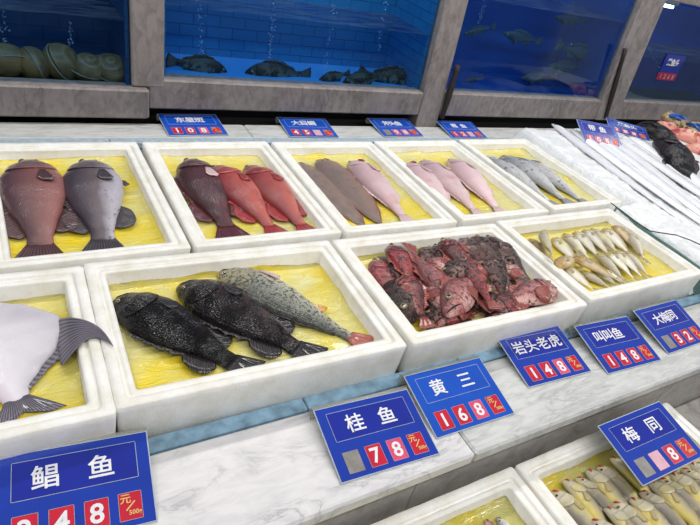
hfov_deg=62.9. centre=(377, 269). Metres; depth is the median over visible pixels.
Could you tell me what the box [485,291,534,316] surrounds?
scorpionfish
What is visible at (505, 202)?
liner
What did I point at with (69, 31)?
bubbles
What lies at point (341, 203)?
sole
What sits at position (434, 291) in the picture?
scorpionfish
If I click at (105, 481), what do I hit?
price sign
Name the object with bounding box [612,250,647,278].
small croaker
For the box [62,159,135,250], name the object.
fish
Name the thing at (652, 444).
price sign
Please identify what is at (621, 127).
price sign
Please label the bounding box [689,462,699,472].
yellow croaker
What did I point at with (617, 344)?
price sign
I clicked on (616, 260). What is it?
small croaker
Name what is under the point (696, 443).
yellow croaker
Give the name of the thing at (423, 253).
scorpionfish
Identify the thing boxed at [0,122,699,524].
countertop
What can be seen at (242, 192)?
grouper
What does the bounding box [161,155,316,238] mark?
liner
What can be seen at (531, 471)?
tray
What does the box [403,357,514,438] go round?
price sign
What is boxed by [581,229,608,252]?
small croaker
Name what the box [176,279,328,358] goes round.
fish
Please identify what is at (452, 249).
scorpionfish
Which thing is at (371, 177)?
fish
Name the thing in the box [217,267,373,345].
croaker
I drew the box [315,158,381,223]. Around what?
sole
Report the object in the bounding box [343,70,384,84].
fish
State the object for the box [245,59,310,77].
fish
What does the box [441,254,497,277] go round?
scorpionfish
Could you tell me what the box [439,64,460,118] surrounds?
drain pipe
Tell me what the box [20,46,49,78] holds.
clam
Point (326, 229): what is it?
tray
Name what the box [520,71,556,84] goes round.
fish
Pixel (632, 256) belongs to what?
small croaker
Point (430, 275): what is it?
scorpionfish
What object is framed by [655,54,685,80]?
price sign
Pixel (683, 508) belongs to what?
yellow croaker
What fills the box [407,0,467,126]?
marble pillar
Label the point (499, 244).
scorpionfish
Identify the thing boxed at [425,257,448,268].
scorpionfish
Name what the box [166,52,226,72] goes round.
fish
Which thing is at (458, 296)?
scorpionfish
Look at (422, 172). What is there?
fish
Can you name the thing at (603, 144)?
ribbonfish
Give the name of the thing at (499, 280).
scorpionfish
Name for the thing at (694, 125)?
crab
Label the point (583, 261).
small croaker
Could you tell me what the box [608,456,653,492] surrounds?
yellow croaker
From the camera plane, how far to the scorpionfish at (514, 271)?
1.65 m
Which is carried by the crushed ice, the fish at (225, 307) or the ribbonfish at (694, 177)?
the ribbonfish at (694, 177)
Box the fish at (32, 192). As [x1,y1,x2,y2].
[0,159,78,257]
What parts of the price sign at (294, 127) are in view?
name panel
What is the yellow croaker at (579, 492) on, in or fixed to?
on the liner at (553, 481)
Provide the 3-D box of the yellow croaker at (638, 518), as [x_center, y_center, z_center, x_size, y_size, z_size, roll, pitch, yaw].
[0.601,0.582,1.231,0.054,0.034,0.218,-16,45,-39]
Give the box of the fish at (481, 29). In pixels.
[463,23,495,36]
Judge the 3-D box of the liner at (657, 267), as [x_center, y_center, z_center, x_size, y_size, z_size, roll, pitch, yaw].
[0.742,-0.028,1.959,0.521,0.061,0.350,-9,40,-32]
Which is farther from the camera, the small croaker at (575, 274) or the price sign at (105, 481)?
the small croaker at (575, 274)
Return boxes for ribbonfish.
[552,124,682,221]
[570,129,699,223]
[599,142,689,211]
[607,143,699,215]
[617,132,699,187]
[619,137,699,196]
[619,144,699,207]
[625,135,699,184]
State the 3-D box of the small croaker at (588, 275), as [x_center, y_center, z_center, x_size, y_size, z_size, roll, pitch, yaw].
[0.692,0.031,1.795,0.122,0.020,0.034,30,36,20]
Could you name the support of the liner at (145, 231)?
in the tray at (176, 243)
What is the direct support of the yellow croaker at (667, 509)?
on the liner at (553, 481)
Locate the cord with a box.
[611,203,699,244]
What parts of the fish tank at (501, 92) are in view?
panel, panel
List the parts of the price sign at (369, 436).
name panel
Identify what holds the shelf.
on the floor
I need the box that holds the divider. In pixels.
[614,207,699,294]
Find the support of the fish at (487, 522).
on the liner at (501, 507)
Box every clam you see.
[0,42,33,76]
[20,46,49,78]
[42,43,79,79]
[71,53,101,81]
[96,53,122,82]
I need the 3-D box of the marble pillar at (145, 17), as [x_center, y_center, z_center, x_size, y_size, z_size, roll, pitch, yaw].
[-0.725,-1.211,1.766,0.110,1.254,0.181,-8,40,-32]
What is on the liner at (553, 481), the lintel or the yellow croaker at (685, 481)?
the yellow croaker at (685, 481)
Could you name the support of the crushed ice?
on the countertop
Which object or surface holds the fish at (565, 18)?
in the fish tank at (501, 92)
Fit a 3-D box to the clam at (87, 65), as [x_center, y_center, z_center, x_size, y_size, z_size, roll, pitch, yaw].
[-1.032,-0.716,2.031,0.137,0.100,0.109,-15,44,-38]
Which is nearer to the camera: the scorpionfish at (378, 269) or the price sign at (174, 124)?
the scorpionfish at (378, 269)
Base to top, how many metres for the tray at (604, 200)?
0.106 m
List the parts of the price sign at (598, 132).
name panel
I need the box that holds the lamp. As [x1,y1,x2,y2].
[664,0,679,8]
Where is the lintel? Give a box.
[669,0,699,6]
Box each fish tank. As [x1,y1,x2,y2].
[0,0,148,118]
[147,0,438,114]
[439,0,634,118]
[616,3,699,120]
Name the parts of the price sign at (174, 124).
name panel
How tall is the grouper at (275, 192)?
0.058 m
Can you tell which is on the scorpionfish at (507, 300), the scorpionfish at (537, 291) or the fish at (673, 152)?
the scorpionfish at (537, 291)
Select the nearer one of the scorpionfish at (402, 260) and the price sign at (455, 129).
the scorpionfish at (402, 260)
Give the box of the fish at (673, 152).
[652,137,699,185]
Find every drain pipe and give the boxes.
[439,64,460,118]
[604,48,627,118]
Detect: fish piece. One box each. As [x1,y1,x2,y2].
[657,121,679,128]
[670,128,699,143]
[686,143,699,154]
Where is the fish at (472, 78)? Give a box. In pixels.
[463,74,483,82]
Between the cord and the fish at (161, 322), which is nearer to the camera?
the fish at (161, 322)
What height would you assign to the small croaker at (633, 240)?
0.030 m
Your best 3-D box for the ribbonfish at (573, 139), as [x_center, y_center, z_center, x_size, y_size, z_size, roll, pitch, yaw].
[1.047,-0.479,2.602,0.076,0.022,0.949,1,36,-22]
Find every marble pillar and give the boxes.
[128,0,163,86]
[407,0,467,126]
[594,0,665,119]
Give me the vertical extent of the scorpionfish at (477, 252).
0.053 m
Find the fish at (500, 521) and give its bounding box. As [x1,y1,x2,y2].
[496,517,509,524]
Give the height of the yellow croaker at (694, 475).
0.033 m
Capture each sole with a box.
[298,162,364,224]
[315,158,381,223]
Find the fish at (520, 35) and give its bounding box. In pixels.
[503,29,542,46]
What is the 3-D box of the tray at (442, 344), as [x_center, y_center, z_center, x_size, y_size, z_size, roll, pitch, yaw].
[0.221,0.052,1.620,0.605,0.114,0.434,-8,40,-31]
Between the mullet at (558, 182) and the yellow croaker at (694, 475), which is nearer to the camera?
the yellow croaker at (694, 475)
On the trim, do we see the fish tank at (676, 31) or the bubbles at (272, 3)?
the fish tank at (676, 31)
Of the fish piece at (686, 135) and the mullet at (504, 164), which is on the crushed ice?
the fish piece at (686, 135)
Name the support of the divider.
on the countertop
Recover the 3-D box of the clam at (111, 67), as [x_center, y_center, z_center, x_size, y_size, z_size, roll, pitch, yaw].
[-0.967,-0.727,2.069,0.143,0.106,0.113,10,34,-9]
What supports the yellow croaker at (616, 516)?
on the liner at (553, 481)
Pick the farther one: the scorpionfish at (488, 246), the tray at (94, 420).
the scorpionfish at (488, 246)
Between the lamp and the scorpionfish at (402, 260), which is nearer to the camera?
the scorpionfish at (402, 260)
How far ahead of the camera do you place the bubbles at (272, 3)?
2.38 m
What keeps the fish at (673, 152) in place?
on the crushed ice
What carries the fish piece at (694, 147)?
on the crushed ice
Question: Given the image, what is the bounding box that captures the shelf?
[674,397,699,430]
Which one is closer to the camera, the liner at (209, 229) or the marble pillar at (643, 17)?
the liner at (209, 229)
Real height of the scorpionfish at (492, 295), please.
0.052 m
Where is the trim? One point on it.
(226, 117)
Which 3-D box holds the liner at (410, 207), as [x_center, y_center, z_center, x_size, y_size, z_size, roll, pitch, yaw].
[-0.070,-0.262,1.970,0.334,0.059,0.516,-8,40,-31]
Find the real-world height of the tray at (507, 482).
0.113 m
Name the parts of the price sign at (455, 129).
name panel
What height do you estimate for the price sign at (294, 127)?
0.028 m
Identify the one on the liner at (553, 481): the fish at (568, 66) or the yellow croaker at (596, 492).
the yellow croaker at (596, 492)
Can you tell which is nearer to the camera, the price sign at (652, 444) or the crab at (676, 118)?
the price sign at (652, 444)
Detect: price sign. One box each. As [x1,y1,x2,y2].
[0,431,157,524]
[157,114,228,135]
[277,117,338,137]
[313,389,439,483]
[367,118,423,136]
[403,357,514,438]
[437,121,486,137]
[498,326,590,387]
[574,316,660,373]
[576,119,621,146]
[597,401,699,486]
[606,117,649,140]
[633,300,699,353]
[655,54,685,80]
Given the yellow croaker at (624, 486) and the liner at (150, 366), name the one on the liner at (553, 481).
the yellow croaker at (624, 486)
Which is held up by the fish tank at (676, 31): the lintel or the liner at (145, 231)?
the lintel
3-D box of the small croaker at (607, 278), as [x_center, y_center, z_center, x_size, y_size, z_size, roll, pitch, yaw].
[0.735,0.024,1.820,0.114,0.018,0.032,32,37,23]
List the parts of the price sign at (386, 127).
name panel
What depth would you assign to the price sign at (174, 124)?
2.17 m
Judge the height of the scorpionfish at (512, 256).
0.057 m
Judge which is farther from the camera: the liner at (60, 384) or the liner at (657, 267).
the liner at (657, 267)
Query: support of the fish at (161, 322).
on the liner at (150, 366)
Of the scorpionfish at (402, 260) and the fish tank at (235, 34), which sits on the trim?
the fish tank at (235, 34)
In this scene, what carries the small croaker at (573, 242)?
on the liner at (657, 267)
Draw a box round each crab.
[661,111,690,127]
[679,119,699,141]
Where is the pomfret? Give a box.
[0,302,112,422]
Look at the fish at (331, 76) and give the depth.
2.54 m
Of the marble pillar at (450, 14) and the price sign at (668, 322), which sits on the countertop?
the price sign at (668, 322)
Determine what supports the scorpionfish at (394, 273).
on the liner at (365, 259)
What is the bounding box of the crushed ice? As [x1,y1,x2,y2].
[510,128,699,294]
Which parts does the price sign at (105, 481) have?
name panel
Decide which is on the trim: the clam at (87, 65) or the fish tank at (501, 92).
the fish tank at (501, 92)
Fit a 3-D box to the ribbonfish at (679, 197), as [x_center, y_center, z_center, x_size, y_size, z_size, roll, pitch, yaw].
[1.263,-0.417,2.594,0.092,0.026,1.141,0,37,-23]
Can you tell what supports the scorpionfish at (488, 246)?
on the scorpionfish at (477, 252)
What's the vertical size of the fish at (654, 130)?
0.082 m
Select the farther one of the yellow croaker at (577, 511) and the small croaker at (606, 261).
the small croaker at (606, 261)
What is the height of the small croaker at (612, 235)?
0.029 m
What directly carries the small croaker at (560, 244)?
on the liner at (657, 267)
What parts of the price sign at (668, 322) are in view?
name panel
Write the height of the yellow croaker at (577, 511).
0.034 m
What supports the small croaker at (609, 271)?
on the liner at (657, 267)
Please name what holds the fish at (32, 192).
on the liner at (145, 231)
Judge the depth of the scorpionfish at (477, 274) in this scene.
1.54 m
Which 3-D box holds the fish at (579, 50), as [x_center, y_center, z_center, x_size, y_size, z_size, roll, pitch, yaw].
[1.183,-1.287,3.376,0.404,0.130,0.061,-5,39,-28]
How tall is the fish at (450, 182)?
0.055 m
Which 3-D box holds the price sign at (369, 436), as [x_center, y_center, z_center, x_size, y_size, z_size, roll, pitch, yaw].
[-0.004,0.327,1.164,0.225,0.031,0.169,-6,39,-29]
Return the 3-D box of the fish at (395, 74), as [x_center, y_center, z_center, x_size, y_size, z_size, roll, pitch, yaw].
[0.047,-0.903,2.730,0.337,0.144,0.072,-14,43,-37]
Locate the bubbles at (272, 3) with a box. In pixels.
[268,3,275,57]
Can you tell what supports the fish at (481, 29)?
in the fish tank at (501, 92)
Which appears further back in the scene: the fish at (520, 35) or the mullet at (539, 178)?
the fish at (520, 35)
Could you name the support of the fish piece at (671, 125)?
on the crushed ice
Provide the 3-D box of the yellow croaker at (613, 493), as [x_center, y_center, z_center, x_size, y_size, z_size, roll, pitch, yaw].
[0.563,0.537,1.303,0.055,0.032,0.218,-11,42,-34]
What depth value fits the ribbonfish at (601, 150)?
2.55 m
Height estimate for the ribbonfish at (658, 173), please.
0.024 m
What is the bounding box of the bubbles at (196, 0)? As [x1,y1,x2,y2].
[196,0,205,53]
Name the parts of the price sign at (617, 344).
name panel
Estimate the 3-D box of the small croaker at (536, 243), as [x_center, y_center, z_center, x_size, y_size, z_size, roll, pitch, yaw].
[0.535,-0.060,1.863,0.043,0.026,0.158,0,36,-22]
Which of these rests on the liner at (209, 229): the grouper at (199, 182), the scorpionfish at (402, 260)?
the grouper at (199, 182)
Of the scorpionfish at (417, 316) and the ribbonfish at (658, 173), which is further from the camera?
the ribbonfish at (658, 173)
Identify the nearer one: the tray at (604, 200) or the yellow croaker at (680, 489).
the yellow croaker at (680, 489)
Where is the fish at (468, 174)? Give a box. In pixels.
[446,159,504,211]
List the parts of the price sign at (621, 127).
name panel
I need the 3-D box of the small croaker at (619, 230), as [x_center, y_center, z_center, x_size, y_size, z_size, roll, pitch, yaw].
[0.917,-0.115,2.080,0.051,0.031,0.188,0,37,-23]
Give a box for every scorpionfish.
[368,258,415,321]
[378,256,416,323]
[384,243,429,301]
[384,260,401,278]
[395,273,435,328]
[401,242,446,286]
[416,314,435,329]
[417,246,438,260]
[424,285,440,308]
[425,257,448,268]
[425,303,441,322]
[431,243,442,256]
[434,309,480,327]
[438,237,470,260]
[438,275,478,317]
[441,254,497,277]
[458,236,487,277]
[462,257,503,308]
[470,234,529,281]
[470,292,495,312]
[479,278,558,312]
[483,260,511,292]
[485,235,512,281]
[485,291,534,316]
[500,239,530,279]
[506,262,552,304]
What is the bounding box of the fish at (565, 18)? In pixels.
[555,12,587,25]
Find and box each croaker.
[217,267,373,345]
[528,238,548,257]
[538,229,553,261]
[551,237,581,267]
[551,489,593,524]
[553,252,583,268]
[561,233,595,261]
[561,478,607,521]
[563,266,598,289]
[572,231,596,253]
[573,255,625,282]
[574,476,612,512]
[580,271,610,286]
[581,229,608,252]
[585,468,630,505]
[589,228,616,250]
[591,270,617,284]
[592,518,612,524]
[594,253,629,282]
[596,465,637,499]
[601,228,636,255]
[603,506,635,524]
[604,252,638,280]
[606,269,624,283]
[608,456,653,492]
[611,225,644,254]
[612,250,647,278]
[612,501,652,524]
[621,250,652,277]
[627,233,650,263]
[628,497,671,524]
[638,490,686,524]
[648,480,699,524]
[659,477,699,517]
[669,472,699,502]
[680,467,699,484]
[685,431,699,447]
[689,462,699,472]
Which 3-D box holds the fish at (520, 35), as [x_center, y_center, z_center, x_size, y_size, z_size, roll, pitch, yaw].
[0.789,-1.260,3.103,0.302,0.084,0.045,-10,41,-33]
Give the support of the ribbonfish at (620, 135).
on the crushed ice
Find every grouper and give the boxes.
[174,158,249,237]
[212,165,286,233]
[242,165,315,230]
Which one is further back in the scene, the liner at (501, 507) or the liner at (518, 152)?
the liner at (518, 152)
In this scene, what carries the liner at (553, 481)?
in the tray at (531, 471)
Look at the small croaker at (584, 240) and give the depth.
1.97 m
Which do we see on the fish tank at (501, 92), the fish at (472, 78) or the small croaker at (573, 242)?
the fish at (472, 78)
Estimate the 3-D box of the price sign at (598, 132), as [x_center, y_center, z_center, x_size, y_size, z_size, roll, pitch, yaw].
[1.113,-0.681,2.861,0.225,0.061,0.148,5,35,-16]
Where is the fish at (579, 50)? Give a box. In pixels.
[554,39,587,63]
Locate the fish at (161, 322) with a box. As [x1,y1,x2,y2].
[113,292,265,374]
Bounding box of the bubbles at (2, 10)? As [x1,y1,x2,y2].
[0,10,9,41]
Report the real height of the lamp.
0.046 m
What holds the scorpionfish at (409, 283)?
on the scorpionfish at (402, 299)
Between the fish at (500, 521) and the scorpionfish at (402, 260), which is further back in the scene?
the scorpionfish at (402, 260)
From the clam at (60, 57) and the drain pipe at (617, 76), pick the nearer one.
the clam at (60, 57)
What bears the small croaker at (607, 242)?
on the liner at (657, 267)
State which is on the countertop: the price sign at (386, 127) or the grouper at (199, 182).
the price sign at (386, 127)
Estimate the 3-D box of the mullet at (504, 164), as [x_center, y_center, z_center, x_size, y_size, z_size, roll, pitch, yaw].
[0.580,-0.374,2.319,0.119,0.053,0.452,-13,43,-36]
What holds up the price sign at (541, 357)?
on the countertop
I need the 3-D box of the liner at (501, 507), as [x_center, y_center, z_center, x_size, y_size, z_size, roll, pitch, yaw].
[0.142,0.652,1.041,0.516,0.064,0.338,-8,40,-31]
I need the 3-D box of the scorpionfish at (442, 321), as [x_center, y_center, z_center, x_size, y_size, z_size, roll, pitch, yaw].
[0.209,0.106,1.473,0.195,0.046,0.078,-21,48,-42]
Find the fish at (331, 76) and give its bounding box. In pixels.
[319,69,349,81]
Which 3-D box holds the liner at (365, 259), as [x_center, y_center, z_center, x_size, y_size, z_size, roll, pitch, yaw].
[0.219,0.057,1.623,0.521,0.060,0.350,-8,40,-31]
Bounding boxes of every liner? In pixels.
[0,156,164,257]
[0,294,85,418]
[108,263,374,389]
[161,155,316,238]
[292,153,433,225]
[357,247,555,331]
[395,151,525,214]
[439,495,526,524]
[477,148,596,203]
[520,221,676,290]
[541,448,688,524]
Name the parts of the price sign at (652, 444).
name panel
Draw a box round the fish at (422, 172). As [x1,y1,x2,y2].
[405,161,450,201]
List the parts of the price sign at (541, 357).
name panel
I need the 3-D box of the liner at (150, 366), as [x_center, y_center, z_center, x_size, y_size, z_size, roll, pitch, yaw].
[-0.304,0.126,1.305,0.521,0.062,0.350,-7,40,-31]
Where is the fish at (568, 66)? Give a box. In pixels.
[548,60,579,73]
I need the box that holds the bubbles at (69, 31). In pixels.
[68,21,73,45]
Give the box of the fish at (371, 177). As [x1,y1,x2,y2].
[347,159,414,220]
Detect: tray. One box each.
[0,142,190,273]
[0,266,115,459]
[83,240,406,437]
[142,141,341,252]
[271,141,456,238]
[332,224,586,371]
[371,467,556,524]
[374,140,548,226]
[458,139,621,214]
[496,208,699,325]
[514,403,699,524]
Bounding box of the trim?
[0,108,699,128]
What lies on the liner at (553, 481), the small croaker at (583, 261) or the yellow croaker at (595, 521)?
the yellow croaker at (595, 521)
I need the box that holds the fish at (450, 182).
[419,160,482,213]
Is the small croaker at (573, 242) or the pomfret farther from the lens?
the small croaker at (573, 242)
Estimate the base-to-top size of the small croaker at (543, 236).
0.038 m
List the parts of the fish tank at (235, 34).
panel, panel, panel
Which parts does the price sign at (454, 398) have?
name panel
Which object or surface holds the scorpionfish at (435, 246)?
on the liner at (365, 259)
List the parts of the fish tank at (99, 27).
panel, panel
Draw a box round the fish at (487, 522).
[485,519,494,524]
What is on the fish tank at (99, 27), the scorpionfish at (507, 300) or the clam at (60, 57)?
the clam at (60, 57)
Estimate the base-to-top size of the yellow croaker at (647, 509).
0.030 m
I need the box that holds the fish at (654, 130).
[636,121,698,162]
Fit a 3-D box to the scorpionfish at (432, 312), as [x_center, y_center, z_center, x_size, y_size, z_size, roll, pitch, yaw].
[0.195,0.093,1.485,0.211,0.043,0.088,-10,41,-34]
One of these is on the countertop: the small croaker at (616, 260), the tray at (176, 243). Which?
the tray at (176, 243)
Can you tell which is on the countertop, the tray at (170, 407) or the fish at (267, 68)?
the tray at (170, 407)
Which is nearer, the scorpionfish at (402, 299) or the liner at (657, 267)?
the scorpionfish at (402, 299)
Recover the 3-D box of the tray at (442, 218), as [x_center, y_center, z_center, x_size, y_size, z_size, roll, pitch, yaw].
[-0.070,-0.264,1.969,0.418,0.106,0.599,-8,40,-31]
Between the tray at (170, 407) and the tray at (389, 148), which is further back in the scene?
the tray at (389, 148)
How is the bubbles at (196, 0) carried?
in the fish tank at (235, 34)
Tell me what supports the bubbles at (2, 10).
in the fish tank at (99, 27)
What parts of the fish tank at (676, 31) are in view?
panel, panel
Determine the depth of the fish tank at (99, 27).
2.01 m
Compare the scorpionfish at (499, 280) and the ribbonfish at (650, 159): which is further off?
the ribbonfish at (650, 159)
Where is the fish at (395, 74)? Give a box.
[358,65,406,84]
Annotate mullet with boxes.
[487,156,558,204]
[500,155,575,203]
[525,158,586,201]
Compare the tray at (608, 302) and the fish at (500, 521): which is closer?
the fish at (500, 521)
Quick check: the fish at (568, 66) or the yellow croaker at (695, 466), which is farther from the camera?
the fish at (568, 66)
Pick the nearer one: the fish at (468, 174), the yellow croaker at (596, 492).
the yellow croaker at (596, 492)
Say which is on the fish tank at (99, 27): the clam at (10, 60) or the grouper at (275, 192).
the clam at (10, 60)
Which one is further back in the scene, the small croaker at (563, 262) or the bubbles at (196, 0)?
the bubbles at (196, 0)

